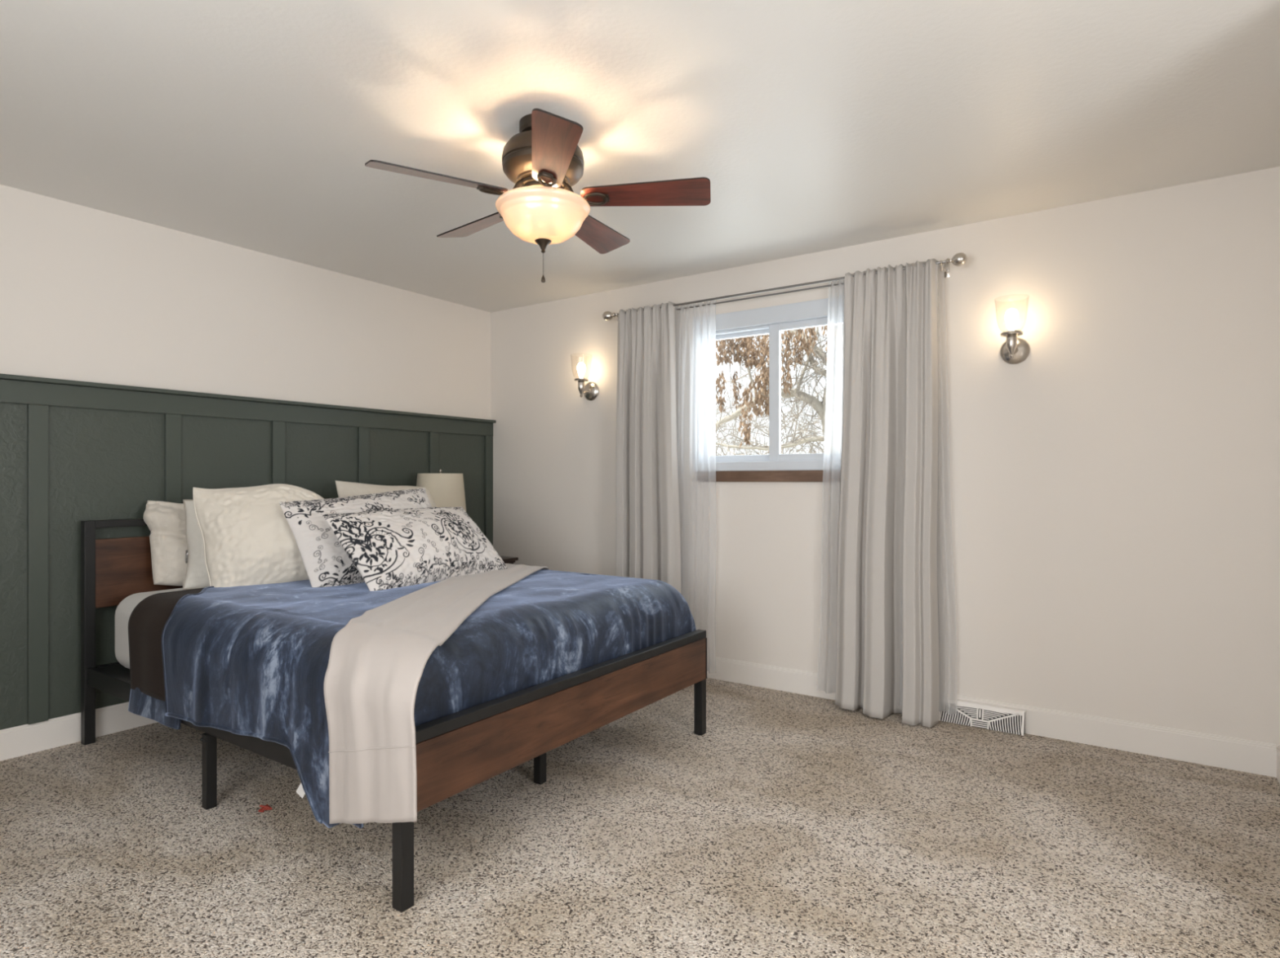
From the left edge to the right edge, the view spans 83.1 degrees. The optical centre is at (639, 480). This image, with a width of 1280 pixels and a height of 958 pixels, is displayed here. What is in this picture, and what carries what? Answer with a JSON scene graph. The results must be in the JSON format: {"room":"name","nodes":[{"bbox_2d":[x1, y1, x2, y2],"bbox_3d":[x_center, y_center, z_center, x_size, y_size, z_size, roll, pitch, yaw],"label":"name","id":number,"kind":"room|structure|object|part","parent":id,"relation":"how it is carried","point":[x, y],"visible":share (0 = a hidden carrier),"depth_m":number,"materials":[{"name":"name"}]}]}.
{"room":"bedroom","nodes":[
{"label":"bedroom","id":0,"kind":"room"},
{"bbox_2d":[0,184,490,419],"bbox_3d":[-2.466,-0.036,3.552,0.140,2.440,4.860,0,0,34],"label":"wall","id":1,"kind":"structure","parent":0,"point":[87,294],"depth_m":3.76,"materials":[{"name":"white paint"}]},
{"bbox_2d":[0,701,157,760],"bbox_3d":[-2.401,1.120,3.508,0.016,0.128,4.580,0,0,34],"label":"baseboard","id":2,"kind":"structure","parent":1,"relation":"attached to","point":[25,739],"depth_m":3.22,"materials":[{"name":"white paint"}]},
{"bbox_2d":[0,373,496,729],"bbox_3d":[-2.385,0.304,3.496,0.056,1.504,4.580,0,0,34],"label":"wall paneling","id":3,"kind":"structure","parent":1,"relation":"attached to","point":[72,452],"depth_m":3.40,"materials":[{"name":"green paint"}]},
{"bbox_3d":[-2.395,-0.380,3.503,0.020,0.097,4.580,0,0,34],"label":"rail","id":4,"kind":"part","parent":3,"relation":"part of","materials":[{"name":"grey paint"}]},
{"bbox_2d":[0,0,1279,312],"bbox_3d":[-0.076,-1.316,1.917,5.930,0.120,4.860,0,0,34],"label":"ceiling","id":5,"kind":"structure","parent":0,"point":[813,126],"depth_m":2.50,"materials":[{"name":"white paint"}]},
{"bbox_2d":[364,108,711,282],"bbox_3d":[-0.350,-0.978,2.579,1.133,0.556,1.139,0,0,34],"label":"ceiling fan","id":6,"kind":"object","parent":5,"relation":"hanging from","point":[544,161],"visible":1,"depth_m":2.46,"materials":[{"name":"brown wood"}]},
{"bbox_3d":[-0.657,-0.994,2.372,0.450,0.044,0.143,0,0,-30],"label":"blade","id":7,"kind":"part","parent":6,"relation":"part of","materials":[{"name":"brown wood"}]},
{"bbox_3d":[-0.610,-0.994,2.796,0.450,0.044,0.143,0,0,42],"label":"blade","id":8,"kind":"part","parent":6,"relation":"part of","materials":[{"name":"brown wood"}]},
{"bbox_3d":[-0.342,-0.913,2.551,0.332,0.134,0.332,0,0,34],"label":"lamp shade","id":9,"kind":"part","parent":6,"relation":"part of","materials":[{"name":"white glass"}]},
{"bbox_3d":[-0.342,-0.713,2.551,0.015,0.025,0.015,0,0,34],"label":"chain pull","id":10,"kind":"part","parent":6,"relation":"part of","materials":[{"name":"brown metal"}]},
{"bbox_3d":[-0.268,-0.994,2.196,0.143,0.044,0.450,0,0,-12],"label":"blade","id":11,"kind":"part","parent":6,"relation":"part of","materials":[{"name":"brown wood"}]},
{"bbox_3d":[-0.192,-0.994,2.882,0.143,0.044,0.450,0,0,24],"label":"blade","id":12,"kind":"part","parent":6,"relation":"part of","materials":[{"name":"brown wood"}]},
{"bbox_3d":[0.019,-0.994,2.511,0.450,0.044,0.143,0,0,6],"label":"blade","id":13,"kind":"part","parent":6,"relation":"part of","materials":[{"name":"brown wood"}]},
{"bbox_2d":[0,677,1279,957],"bbox_3d":[-0.076,1.244,1.917,5.930,0.120,4.860,0,0,34],"label":"floor","id":14,"kind":"structure","parent":0,"point":[797,824],"depth_m":2.27,"materials":[{"name":"carpet"}]},
{"bbox_2d":[257,803,271,812],"bbox_3d":[-1.350,1.176,2.594,0.048,0.014,0.040,0,0,34],"label":"scrap","id":15,"kind":"object","parent":14,"relation":"on","point":[266,806],"visible":1,"depth_m":2.59,"materials":[{"name":"red"}]},
{"bbox_2d":[80,518,706,911],"bbox_3d":[-1.103,0.682,3.321,2.266,1.003,1.723,0,0,34],"label":"frame","id":16,"kind":"object","parent":14,"relation":"on","point":[456,752],"visible":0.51,"depth_m":2.63,"materials":[{"name":"black"}]},
{"bbox_3d":[-2.491,0.682,3.261,0.042,1.003,0.042,0,0,34],"label":"headboard post","id":17,"kind":"part","parent":16,"relation":"part of","materials":[{"name":"black metal"}]},
{"bbox_3d":[-2.021,0.864,3.949,0.024,0.040,1.624,0,0,34],"label":"headboard rail","id":18,"kind":"part","parent":16,"relation":"part of","materials":[{"name":"black metal"}]},
{"bbox_3d":[-2.021,0.198,3.949,0.042,0.033,1.624,0,0,34],"label":"headboard rail","id":19,"kind":"part","parent":16,"relation":"part of","materials":[{"name":"black metal"}]},
{"bbox_3d":[-2.021,0.422,3.949,0.026,0.310,1.624,0,0,34],"label":"headboard panel","id":20,"kind":"part","parent":16,"relation":"part of","materials":[{"name":"brown wood"}]},
{"bbox_2d":[115,587,183,668],"bbox_3d":[-1.084,0.673,3.309,2.015,0.343,1.610,0,0,34],"label":"mattress","id":21,"kind":"object","parent":16,"relation":"on","point":[123,611],"visible":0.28,"depth_m":3.14,"materials":[{"name":"white fabric"}]},
{"bbox_2d":[142,500,188,585],"bbox_3d":[-2.110,0.299,3.583,0.241,0.414,0.580,0,0,42],"label":"plush pillow","id":22,"kind":"object","parent":21,"relation":"on","point":[165,520],"visible":0.34,"depth_m":3.40,"materials":[{"name":"white fabric"}]},
{"bbox_2d":[128,586,205,701],"bbox_3d":[-1.443,0.664,3.549,0.528,0.372,1.719,0,0,34],"label":"blanket","id":23,"kind":"object","parent":21,"relation":"on","point":[147,620],"visible":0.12,"depth_m":2.90,"materials":[{"name":"brown fabric"}]},
{"bbox_2d":[192,483,324,586],"bbox_3d":[-1.697,0.274,3.346,0.610,0.516,0.319,0,0,-38],"label":"square pillow","id":24,"kind":"object","parent":23,"relation":"on","point":[248,538],"visible":0.63,"depth_m":3.23,"materials":[{"name":"beige fabric"}]},
{"bbox_2d":[182,499,209,589],"bbox_3d":[-1.885,0.287,3.493,0.550,0.429,0.248,0,0,-32],"label":"pillow","id":25,"kind":"object","parent":21,"relation":"on","point":[196,575],"visible":0.16,"depth_m":3.34,"materials":[{"name":"beige fabric"}]},
{"bbox_2d":[335,480,436,506],"bbox_3d":[-1.456,0.250,4.307,0.279,0.503,0.727,0,0,32],"label":"pillow","id":26,"kind":"object","parent":21,"relation":"on","point":[344,489],"visible":0.14,"depth_m":4.17,"materials":[{"name":"beige fabric"}]},
{"bbox_2d":[128,568,696,827],"bbox_3d":[-0.919,0.733,3.181,1.683,0.564,1.767,0,0,34],"label":"blanket","id":27,"kind":"object","parent":21,"relation":"on","point":[253,660],"visible":0.66,"depth_m":2.54,"materials":[{"name":"blue fabric"}]},
{"bbox_2d":[279,488,431,586],"bbox_3d":[-1.278,0.275,3.511,0.309,0.470,0.831,0,0,38],"label":"damask pillow","id":28,"kind":"object","parent":27,"relation":"on","point":[326,562],"visible":0.47,"depth_m":3.26,"materials":[{"name":"fabric"}]},
{"bbox_2d":[320,506,507,591],"bbox_3d":[-1.023,0.321,3.433,0.369,0.372,0.858,0,0,31],"label":"damask pillow","id":29,"kind":"object","parent":27,"relation":"on","point":[389,548],"visible":0.78,"depth_m":3.24,"materials":[{"name":"fabric"}]},
{"bbox_2d":[323,563,550,823],"bbox_3d":[-0.721,0.716,3.047,0.399,0.552,2.326,0,0,3],"label":"throw blanket","id":30,"kind":"object","parent":27,"relation":"on","point":[377,662],"visible":0.8,"depth_m":2.05,"materials":[{"name":"beige fabric"}]},
{"bbox_3d":[-1.561,0.877,2.655,2.178,0.077,0.072,0,0,34],"label":"rail","id":31,"kind":"part","parent":16,"relation":"part of","materials":[{"name":"black metal"}]},
{"bbox_3d":[-1.563,1.050,2.622,0.036,0.268,0.036,0,0,34],"label":"leg","id":32,"kind":"part","parent":16,"relation":"part of","materials":[{"name":"black metal"}]},
{"bbox_3d":[-0.658,0.961,2.008,0.042,0.447,0.042,0,0,34],"label":"footboard leg","id":33,"kind":"part","parent":16,"relation":"part of","materials":[{"name":"black metal"}]},
{"bbox_3d":[-0.392,1.042,2.837,0.036,0.285,0.036,0,0,34],"label":"leg","id":34,"kind":"part","parent":16,"relation":"part of","materials":[{"name":"black metal"}]},
{"bbox_3d":[-0.188,0.719,2.696,0.042,0.034,1.708,0,0,34],"label":"footboard rail","id":35,"kind":"part","parent":16,"relation":"part of","materials":[{"name":"black"}]},
{"bbox_3d":[-0.177,0.831,2.688,0.020,0.190,1.688,0,0,34],"label":"footboard panel","id":36,"kind":"part","parent":16,"relation":"part of","materials":[{"name":"brown wood"}]},
{"bbox_3d":[0.282,0.961,3.383,0.042,0.447,0.042,0,0,34],"label":"footboard leg","id":37,"kind":"part","parent":16,"relation":"part of","materials":[{"name":"black metal"}]},
{"bbox_2d":[500,555,518,564],"bbox_3d":[-1.173,0.857,4.849,0.439,0.655,0.600,0,0,34],"label":"nightstand","id":38,"kind":"object","parent":14,"relation":"on","point":[506,559],"visible":0.02,"depth_m":4.94,"materials":[{"name":"black wood"}]},
{"bbox_2d":[416,469,466,511],"bbox_3d":[-1.302,0.227,4.713,0.336,0.602,0.336,0,0,34],"label":"table lamp","id":39,"kind":"object","parent":38,"relation":"on","point":[446,490],"visible":0.35,"depth_m":4.59,"materials":[{"name":"beige fabric"}]},
{"bbox_3d":[-1.188,0.557,4.858,0.405,0.016,0.576,0,0,34],"label":"moulding","id":40,"kind":"part","parent":38,"relation":"part of","materials":[{"name":"black wood"}]},
{"bbox_2d":[490,166,1279,747],"bbox_3d":[0.821,-0.036,4.163,4.596,2.440,0.140,0,0,34],"label":"wall","id":41,"kind":"structure","parent":0,"point":[1108,495],"depth_m":3.35,"materials":[{"name":"white paint"}]},
{"bbox_2d":[570,355,599,400],"bbox_3d":[-0.378,-0.684,4.789,0.144,0.294,0.180,0,0,34],"label":"wall sconce","id":42,"kind":"object","parent":41,"relation":"attached to","point":[590,390],"visible":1,"depth_m":4.82,"materials":[{"name":"silver metal"}]},
{"bbox_2d":[693,295,844,481],"bbox_3d":[0.772,-0.493,4.159,1.024,1.000,0.122,0,0,34],"label":"window","id":43,"kind":"structure","parent":41,"relation":"in","point":[775,466],"depth_m":4.15,"materials":[{"name":"white plastic"}]},
{"bbox_3d":[0.599,-0.503,4.314,0.478,0.785,0.028,0,0,34],"label":"sash","id":44,"kind":"part","parent":43,"relation":"part of","materials":[{"name":"white plastic"}]},
{"bbox_3d":[0.953,-0.503,4.027,0.492,0.785,0.028,0,0,34],"label":"sash","id":45,"kind":"part","parent":43,"relation":"part of","materials":[{"name":"white plastic"}]},
{"bbox_2d":[602,252,967,320],"bbox_3d":[0.685,-1.047,4.076,2.163,0.076,0.156,0,0,34],"label":"curtain rod","id":46,"kind":"object","parent":41,"relation":"attached to","point":[960,259],"visible":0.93,"depth_m":3.96,"materials":[{"name":"silver metal"}]},
{"bbox_2d":[615,301,680,592],"bbox_3d":[0.040,0.048,4.439,0.473,2.243,0.117,0,0,34],"label":"window curtain","id":47,"kind":"object","parent":46,"relation":"hanging from","point":[648,546],"visible":0.77,"depth_m":4.41,"materials":[{"name":"grey fabric"}]},
{"bbox_3d":[0.695,-1.044,4.090,1.930,0.010,0.010,0,0,34],"label":"rod","id":48,"kind":"part","parent":46,"relation":"part of","materials":[{"name":"silver metal"}]},
{"bbox_2d":[835,258,939,727],"bbox_3d":[1.224,0.052,3.634,0.525,2.252,0.168,0,0,34],"label":"window curtain","id":49,"kind":"object","parent":46,"relation":"hanging from","point":[887,634],"visible":1,"depth_m":3.60,"materials":[{"name":"grey fabric"}]},
{"bbox_2d":[938,695,1026,735],"bbox_3d":[1.636,1.128,3.474,0.388,0.108,0.045,0,0,34],"label":"air vent","id":50,"kind":"object","parent":41,"relation":"attached to","point":[993,717],"visible":0.99,"depth_m":3.46,"materials":[{"name":"white metal"}]},
{"bbox_2d":[706,655,1276,777],"bbox_3d":[0.719,1.120,4.138,4.424,0.128,0.016,0,0,34],"label":"baseboard","id":51,"kind":"structure","parent":41,"relation":"attached to","point":[1256,757],"depth_m":3.22,"materials":[{"name":"white paint"}]},
{"bbox_2d":[994,298,1030,364],"bbox_3d":[1.726,-0.697,3.350,0.144,0.294,0.180,0,0,34],"label":"wall sconce","id":52,"kind":"object","parent":41,"relation":"attached to","point":[1015,350],"visible":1,"depth_m":3.38,"materials":[{"name":"silver metal"}]},
{"bbox_3d":[2.624,-0.036,1.919,1.194,2.440,1.530,0,0,34],"label":"wall","id":53,"kind":"structure","parent":0,"visible":0},
{"bbox_2d":[1276,744,1279,783],"bbox_3d":[2.125,1.120,2.260,0.016,0.128,1.530,0,0,34],"label":"baseboard","id":54,"kind":"structure","parent":53,"relation":"attached to","point":[1278,747],"depth_m":2.86,"materials":[{"name":"white paint"}]},
{"label":"outside","id":55,"kind":"structure","parent":0,"visible":0},
{"bbox_3d":[4.747,1.844,13.975,28.000,0.120,19.570,0,0,34],"label":"ground","id":56,"kind":"structure","parent":55,"visible":0},
{"bbox_2d":[711,358,828,455],"bbox_3d":[2.042,-0.234,12.537,5.194,4.041,2.800,0,0,37],"label":"bare shrub","id":57,"kind":"object","parent":56,"relation":"on","point":[819,418],"visible":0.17,"depth_m":12.21,"materials":[{"name":"plant"}]},
{"bbox_2d":[711,323,844,455],"bbox_3d":[1.700,-0.908,8.846,4.681,5.411,2.699,0,0,22],"label":"tree","id":58,"kind":"object","parent":56,"relation":"on","point":[830,413],"visible":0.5,"depth_m":8.36,"materials":[{"name":"brown plant"}]}
]}

